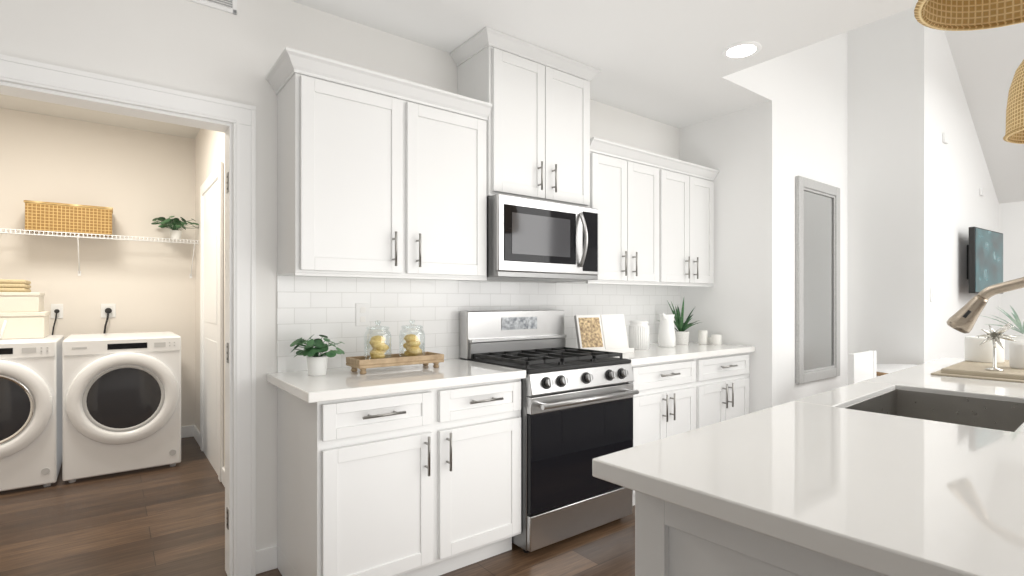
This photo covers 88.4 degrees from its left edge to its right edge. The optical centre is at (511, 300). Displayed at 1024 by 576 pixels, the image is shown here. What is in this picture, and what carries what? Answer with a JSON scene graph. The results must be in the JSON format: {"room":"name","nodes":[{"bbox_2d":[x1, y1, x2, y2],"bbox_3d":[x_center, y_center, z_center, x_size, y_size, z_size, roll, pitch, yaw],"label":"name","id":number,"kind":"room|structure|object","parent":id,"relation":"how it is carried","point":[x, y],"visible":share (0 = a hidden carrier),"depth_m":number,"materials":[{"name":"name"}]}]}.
{"room":"kitchen","nodes":[
{"label":"kitchen","id":0,"kind":"room"},
{"bbox_2d":[0,94,200,138],"bbox_3d":[-2.901,-1.537,3.139,2.290,0.100,3.000,0,0,-37],"label":"ceiling","id":1,"kind":"structure","parent":0,"point":[55,110],"depth_m":4.26,"materials":[{"name":"white paint"}]},
{"bbox_2d":[0,108,224,467],"bbox_3d":[-1.997,-0.117,1.945,2.040,2.740,0.004,0,0,-37],"label":"wall","id":2,"kind":"structure","parent":0,"point":[138,181],"depth_m":2.20,"materials":[{"name":"white paint"}]},
{"bbox_2d":[51,304,62,334],"bbox_3d":[-3.674,0.170,4.250,0.075,0.280,0.055,0,0,-37],"label":"plug","id":3,"kind":"object","parent":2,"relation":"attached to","point":[56,309],"depth_m":4.26,"materials":[{"name":"white plastic"}]},
{"bbox_2d":[0,228,198,277],"bbox_3d":[-3.644,-0.365,4.113,2.042,0.326,0.309,0,0,-37],"label":"wire shelf","id":4,"kind":"object","parent":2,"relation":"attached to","point":[100,237],"visible":1,"depth_m":4.24,"materials":[{"name":"white metal"}]},
{"bbox_2d":[24,200,112,236],"bbox_3d":[-3.518,-0.639,4.201,0.535,0.220,0.275,0,0,-37],"label":"woven basket","id":5,"kind":"object","parent":4,"relation":"on","point":[57,217],"visible":0.92,"depth_m":4.09,"materials":[{"name":"wicker"}]},
{"bbox_2d":[151,216,198,239],"bbox_3d":[-2.950,-0.634,4.635,0.365,0.210,0.398,0,0,-37],"label":"potted plant","id":6,"kind":"object","parent":4,"relation":"on","point":[176,223],"visible":1,"depth_m":4.60,"materials":[{"name":"white"}]},
{"bbox_2d":[101,304,115,332],"bbox_3d":[-3.411,0.170,4.450,0.100,0.280,0.056,0,0,-37],"label":"plug","id":7,"kind":"object","parent":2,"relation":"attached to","point":[108,311],"depth_m":4.45,"materials":[{"name":"white plastic"}]},
{"bbox_2d":[200,162,222,481],"bbox_3d":[-2.303,0.150,4.023,0.020,2.203,1.010,0,0,-37],"label":"door","id":8,"kind":"structure","parent":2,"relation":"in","point":[211,317],"depth_m":3.96,"materials":[{"name":"white wood"}]},
{"bbox_2d":[0,437,634,575],"bbox_3d":[1.840,1.283,2.215,9.970,0.060,10.420,0,0,-37],"label":"floor","id":9,"kind":"structure","parent":0,"point":[165,520],"depth_m":2.80,"materials":[{"name":"brown wood"}]},
{"bbox_2d":[0,335,63,490],"bbox_3d":[-3.555,0.762,3.621,0.685,0.981,0.810,0,0,-37],"label":"washer","id":10,"kind":"object","parent":9,"relation":"on","point":[30,412],"visible":0.98,"depth_m":3.45,"materials":[{"name":"white metal"}]},
{"bbox_2d":[0,279,49,338],"bbox_3d":[-3.626,0.062,3.747,0.487,0.414,0.406,0,0,-37],"label":"storage bins","id":11,"kind":"object","parent":10,"relation":"on","point":[24,314],"visible":1,"depth_m":3.68,"materials":[{"name":"plastic"}]},
{"bbox_2d":[62,331,180,482],"bbox_3d":[-2.987,0.762,4.054,0.684,0.981,0.810,0,0,-37],"label":"dryer","id":12,"kind":"object","parent":9,"relation":"on","point":[121,402],"visible":1,"depth_m":3.74,"materials":[{"name":"white metal"}]},
{"bbox_2d":[181,425,191,437],"bbox_3d":[-3.734,1.201,4.230,2.050,0.105,0.014,0,0,-37],"label":"baseboard","id":13,"kind":"structure","parent":9,"relation":"on","point":[186,431],"depth_m":4.80,"materials":[{"name":"white wood"}]},
{"bbox_2d":[192,425,199,445],"bbox_3d":[-2.758,1.201,4.629,0.014,0.105,0.496,0,0,-37],"label":"baseboard","id":14,"kind":"structure","parent":9,"relation":"on","point":[195,432],"depth_m":4.68,"materials":[{"name":"white"}]},
{"bbox_2d":[267,359,525,575],"bbox_3d":[-0.529,0.796,2.492,1.028,0.914,0.662,0,0,-37],"label":"base cabinet","id":15,"kind":"object","parent":9,"relation":"on","point":[409,470],"visible":1,"depth_m":2.23,"materials":[{"name":"white wood"}]},
{"bbox_2d":[290,335,344,375],"bbox_3d":[-0.880,0.247,2.396,0.247,0.184,0.245,0,0,-37],"label":"potted plant","id":16,"kind":"object","parent":15,"relation":"on","point":[316,364],"visible":1,"depth_m":2.35,"materials":[{"name":"white"}]},
{"bbox_2d":[346,320,443,373],"bbox_3d":[-0.566,0.217,2.575,0.440,0.242,0.170,0,0,-37],"label":"tray","id":17,"kind":"object","parent":15,"relation":"on","point":[413,354],"visible":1,"depth_m":2.52,"materials":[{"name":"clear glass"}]},
{"bbox_2d":[460,310,638,552],"bbox_3d":[0.212,0.658,2.999,0.754,1.189,0.718,0,0,-37],"label":"range","id":18,"kind":"object","parent":9,"relation":"on","point":[576,411],"visible":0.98,"depth_m":2.77,"materials":[{"name":"silver metal"}]},
{"bbox_2d":[629,358,708,505],"bbox_3d":[0.783,0.816,3.516,0.770,0.874,0.624,0,0,-37],"label":"base cabinet","id":19,"kind":"object","parent":9,"relation":"on","point":[688,387],"depth_m":3.27,"materials":[{"name":"white wood"}]},
{"bbox_2d":[617,342,754,365],"bbox_3d":[1.036,0.359,3.695,1.389,0.039,0.646,0,0,-37],"label":"countertop","id":20,"kind":"structure","parent":19,"relation":"on","point":[679,353],"depth_m":3.48,"materials":[{"name":"white stone"}]},
{"bbox_2d":[574,314,633,352],"bbox_3d":[0.599,0.217,3.417,0.370,0.244,0.176,0,0,-23],"label":"cookbook stand","id":21,"kind":"object","parent":20,"relation":"on","point":[608,333],"visible":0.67,"depth_m":3.42,"materials":[{"name":"white paper"}]},
{"bbox_2d":[629,320,648,349],"bbox_3d":[0.882,0.240,3.660,0.140,0.198,0.139,0,0,-37],"label":"canister","id":22,"kind":"object","parent":20,"relation":"on","point":[638,334],"visible":0.98,"depth_m":3.60,"materials":[{"name":"white ceramic"}]},
{"bbox_2d":[658,313,675,346],"bbox_3d":[1.135,0.215,3.841,0.173,0.247,0.124,0,0,-37],"label":"pitcher","id":23,"kind":"object","parent":20,"relation":"on","point":[666,336],"visible":1,"depth_m":3.79,"materials":[{"name":"white ceramic"}]},
{"bbox_2d":[658,299,700,344],"bbox_3d":[1.316,0.155,4.061,0.341,0.367,0.305,0,0,-37],"label":"potted plant","id":24,"kind":"object","parent":20,"relation":"on","point":[682,335],"visible":0.85,"depth_m":4.01,"materials":[{"name":"green plant"}]},
{"bbox_2d":[709,354,749,424],"bbox_3d":[1.276,0.816,3.893,0.767,0.874,0.624,0,0,-37],"label":"base cabinet","id":25,"kind":"object","parent":9,"relation":"on","point":[729,376],"depth_m":3.68,"materials":[{"name":"white wood"}]},
{"bbox_2d":[635,386,1023,575],"bbox_3d":[1.622,0.816,1.797,2.917,0.874,0.777,0,0,-40],"label":"kitchen island","id":26,"kind":"object","parent":9,"relation":"on","point":[669,541],"depth_m":1.09,"materials":[{"name":"white"}]},
{"bbox_2d":[592,358,1023,575],"bbox_3d":[1.717,0.359,1.697,3.100,0.040,1.110,0,0,-40],"label":"island countertop","id":27,"kind":"structure","parent":26,"relation":"on","point":[875,493],"depth_m":1.01,"materials":[{"name":"white stone"}]},
{"bbox_2d":[931,360,1023,382],"bbox_3d":[2.319,0.324,2.473,0.760,0.030,0.410,0,0,-40],"label":"tray","id":28,"kind":"object","parent":27,"relation":"on","point":[970,369],"visible":0.79,"depth_m":2.32,"materials":[{"name":"beige wood"}]},
{"bbox_2d":[976,322,1016,370],"bbox_3d":[2.130,0.201,2.312,0.141,0.214,0.131,0,0,-40],"label":"star","id":29,"kind":"object","parent":28,"relation":"on","point":[996,336],"visible":1,"depth_m":2.30,"materials":[{"name":"silver metal"}]},
{"bbox_2d":[979,306,1023,368],"bbox_3d":[2.303,0.165,2.386,0.302,0.287,0.303,0,0,-40],"label":"air plant","id":30,"kind":"object","parent":28,"relation":"on","point":[1016,355],"visible":0.96,"depth_m":2.37,"materials":[{"name":"green plant"}]},
{"bbox_2d":[947,277,1023,333],"bbox_3d":[1.577,0.127,1.607,0.145,0.424,0.378,0,0,-40],"label":"faucet","id":31,"kind":"object","parent":27,"relation":"on","point":[964,318],"visible":1,"depth_m":1.66,"materials":[{"name":"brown metal"}]},
{"bbox_2d":[848,350,875,384],"bbox_3d":[2.486,0.803,3.437,0.400,0.900,0.400,0,0,-37],"label":"chair","id":32,"kind":"object","parent":9,"relation":"on","point":[861,366],"visible":0.15,"depth_m":3.53,"materials":[{"name":"white"}]},
{"bbox_2d":[876,364,915,375],"bbox_3d":[2.962,0.878,3.787,0.740,0.751,0.740,0,0,-37],"label":"table","id":33,"kind":"object","parent":9,"relation":"on","point":[882,369],"visible":0.06,"depth_m":3.93,"materials":[{"name":"white"}]},
{"bbox_2d":[965,336,1003,362],"bbox_3d":[2.380,0.246,2.654,0.150,0.124,0.150,0,0,-40],"label":"candle","id":34,"kind":"object","parent":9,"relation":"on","point":[976,352],"depth_m":2.60,"materials":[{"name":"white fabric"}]},
{"bbox_2d":[0,0,679,549],"bbox_3d":[-0.926,-0.087,2.684,5.740,2.680,0.120,0,0,-37],"label":"wall","id":35,"kind":"structure","parent":0,"point":[192,48],"depth_m":2.42,"materials":[{"name":"white paint"}]},
{"bbox_2d":[0,54,255,575],"bbox_3d":[-1.647,0.186,2.129,1.090,2.135,0.166,0,0,-37],"label":"door frame","id":36,"kind":"structure","parent":35,"relation":"attached to","point":[235,122],"depth_m":2.35,"materials":[{"name":"white wood"}]},
{"bbox_2d":[188,0,236,14],"bbox_3d":[-1.334,-1.347,2.288,0.250,0.130,0.012,0,0,-37],"label":"air vent","id":37,"kind":"object","parent":35,"relation":"in","point":[229,6],"visible":1,"depth_m":2.33,"materials":[{"name":"white metal"}]},
{"bbox_2d":[222,467,272,562],"bbox_3d":[-1.597,1.201,3.086,0.040,0.105,1.326,0,0,-37],"label":"baseboard","id":38,"kind":"structure","parent":35,"relation":"attached to","point":[266,559],"depth_m":2.43,"materials":[{"name":"white"}]},
{"bbox_2d":[265,47,491,280],"bbox_3d":[-0.621,-0.571,2.608,1.033,0.932,0.367,0,0,-37],"label":"upper cabinet","id":39,"kind":"object","parent":35,"relation":"attached to","point":[380,175],"visible":1,"depth_m":2.43,"materials":[{"name":"white wood"}]},
{"bbox_2d":[277,275,680,372],"bbox_3d":[0.147,0.111,3.420,3.139,0.455,0.009,0,0,-37],"label":"tile backsplash","id":40,"kind":"structure","parent":35,"relation":"attached to","point":[308,307],"depth_m":2.92,"materials":[{"name":"white tile"}]},
{"bbox_2d":[356,303,368,325],"bbox_3d":[-0.769,0.074,2.710,0.072,0.118,0.007,0,0,-37],"label":"outlet","id":41,"kind":"object","parent":40,"relation":"attached to","point":[362,314],"visible":1,"depth_m":2.71,"materials":[{"name":"white plastic"}]},
{"bbox_2d":[450,26,600,206],"bbox_3d":[0.099,-0.992,3.147,0.862,0.865,0.382,0,0,-37],"label":"upper cabinet","id":42,"kind":"object","parent":35,"relation":"attached to","point":[538,127],"visible":0.94,"depth_m":2.98,"materials":[{"name":"white wood"}]},
{"bbox_2d":[487,194,597,281],"bbox_3d":[0.126,-0.340,3.112,0.754,0.434,0.467,0,0,-37],"label":"microwave","id":43,"kind":"object","parent":42,"relation":"attached to","point":[528,239],"visible":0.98,"depth_m":2.92,"materials":[{"name":"silver metal"}]},
{"bbox_2d":[555,137,670,284],"bbox_3d":[0.691,-0.562,3.631,0.764,0.890,0.329,0,0,-37],"label":"upper cabinet","id":44,"kind":"object","parent":35,"relation":"attached to","point":[655,219],"depth_m":3.50,"materials":[{"name":"white wood"}]},
{"bbox_2d":[657,158,718,286],"bbox_3d":[1.189,-0.562,4.011,0.761,0.890,0.329,0,0,-37],"label":"upper cabinet","id":45,"kind":"object","parent":35,"relation":"attached to","point":[692,185],"depth_m":3.92,"materials":[{"name":"white wood"}]},
{"bbox_2d":[290,0,905,127],"bbox_3d":[1.233,-1.477,-0.147,5.740,0.100,7.000,0,0,-37],"label":"ceiling","id":46,"kind":"structure","parent":0,"point":[655,60],"depth_m":2.79,"materials":[{"name":"white paint"}]},
{"bbox_2d":[721,41,761,59],"bbox_3d":[1.308,-1.421,3.004,0.210,0.012,0.210,0,0,-37],"label":"recessed light","id":47,"kind":"object","parent":46,"relation":"in","point":[740,50],"visible":0.92,"depth_m":2.99,"materials":[{"name":"white"}]},
{"bbox_2d":[914,0,1023,30],"bbox_3d":[1.109,-1.046,1.104,0.424,0.759,0.424,0,0,-37],"label":"pendant light","id":48,"kind":"object","parent":46,"relation":"hanging from","point":[958,15],"visible":1,"depth_m":1.29,"materials":[{"name":"wicker"}]},
{"bbox_2d":[1003,60,1023,143],"bbox_3d":[2.200,-1.046,2.049,0.424,0.759,0.424,0,0,-37],"label":"pendant light","id":49,"kind":"object","parent":46,"relation":"hanging from","point":[1014,132],"visible":1,"depth_m":2.11,"materials":[{"name":"wicker"}]},
{"bbox_2d":[680,31,847,412],"bbox_3d":[2.115,-1.347,4.518,1.320,5.200,0.890,0,0,-37],"label":"wall","id":50,"kind":"structure","parent":0,"point":[760,157],"depth_m":3.98,"materials":[{"name":"white paint"}]},
{"bbox_2d":[796,176,839,383],"bbox_3d":[2.442,-0.152,4.188,0.740,1.570,0.030,0,0,-37],"label":"framed mirror","id":51,"kind":"object","parent":50,"relation":"attached to","point":[817,280],"visible":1,"depth_m":4.18,"materials":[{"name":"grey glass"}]},
{"bbox_2d":[699,0,917,104],"bbox_3d":[3.420,-2.687,1.100,0.750,2.520,6.330,0,0,-37],"label":"wall","id":52,"kind":"structure","parent":0,"point":[750,80],"depth_m":3.34,"materials":[{"name":"white paint"}]},
{"bbox_2d":[848,7,998,376],"bbox_3d":[3.801,-1.347,5.465,2.510,5.200,1.430,0,0,-37],"label":"wall","id":53,"kind":"structure","parent":0,"point":[918,205],"depth_m":4.38,"materials":[{"name":"white paint"}]},
{"bbox_2d":[930,287,933,301],"bbox_3d":[3.381,-0.044,4.238,0.075,0.115,0.010,0,0,-37],"label":"switch plate","id":54,"kind":"object","parent":53,"relation":"attached to","point":[931,294],"visible":1,"depth_m":4.22,"materials":[{"name":"white plastic"}]},
{"bbox_2d":[942,132,947,143],"bbox_3d":[3.615,-1.356,4.411,0.141,0.091,0.019,0,0,-37],"label":"thermostat","id":55,"kind":"object","parent":53,"relation":"attached to","point":[944,137],"depth_m":4.42,"materials":[{"name":"white plastic"}]},
{"bbox_2d":[980,188,983,195],"bbox_3d":[4.584,-1.054,5.150,0.115,0.078,0.019,0,0,-37],"label":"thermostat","id":56,"kind":"object","parent":53,"relation":"attached to","point":[981,189],"depth_m":5.15,"materials":[{"name":"white plastic"}]},
{"bbox_2d":[967,227,1002,293],"bbox_3d":[4.338,-0.352,4.869,0.821,0.580,0.167,0,0,-37],"label":"wall-mounted tv","id":57,"kind":"object","parent":53,"relation":"attached to","point":[984,258],"visible":1,"depth_m":4.74,"materials":[{"name":"black"}]},
{"bbox_2d":[944,22,1023,203],"bbox_3d":[5.018,-2.595,2.287,4.730,3.304,6.280,0,0,-37],"label":"ceiling","id":58,"kind":"structure","parent":0,"point":[987,62],"depth_m":4.71,"materials":[{"name":"white paint"}]},
{"bbox_2d":[999,201,1023,359],"bbox_3d":[6.572,-1.347,4.000,0.120,5.200,7.120,0,0,-37],"label":"wall","id":59,"kind":"structure","parent":0,"point":[1011,221],"depth_m":5.57,"materials":[{"name":"white paint"}]}
]}

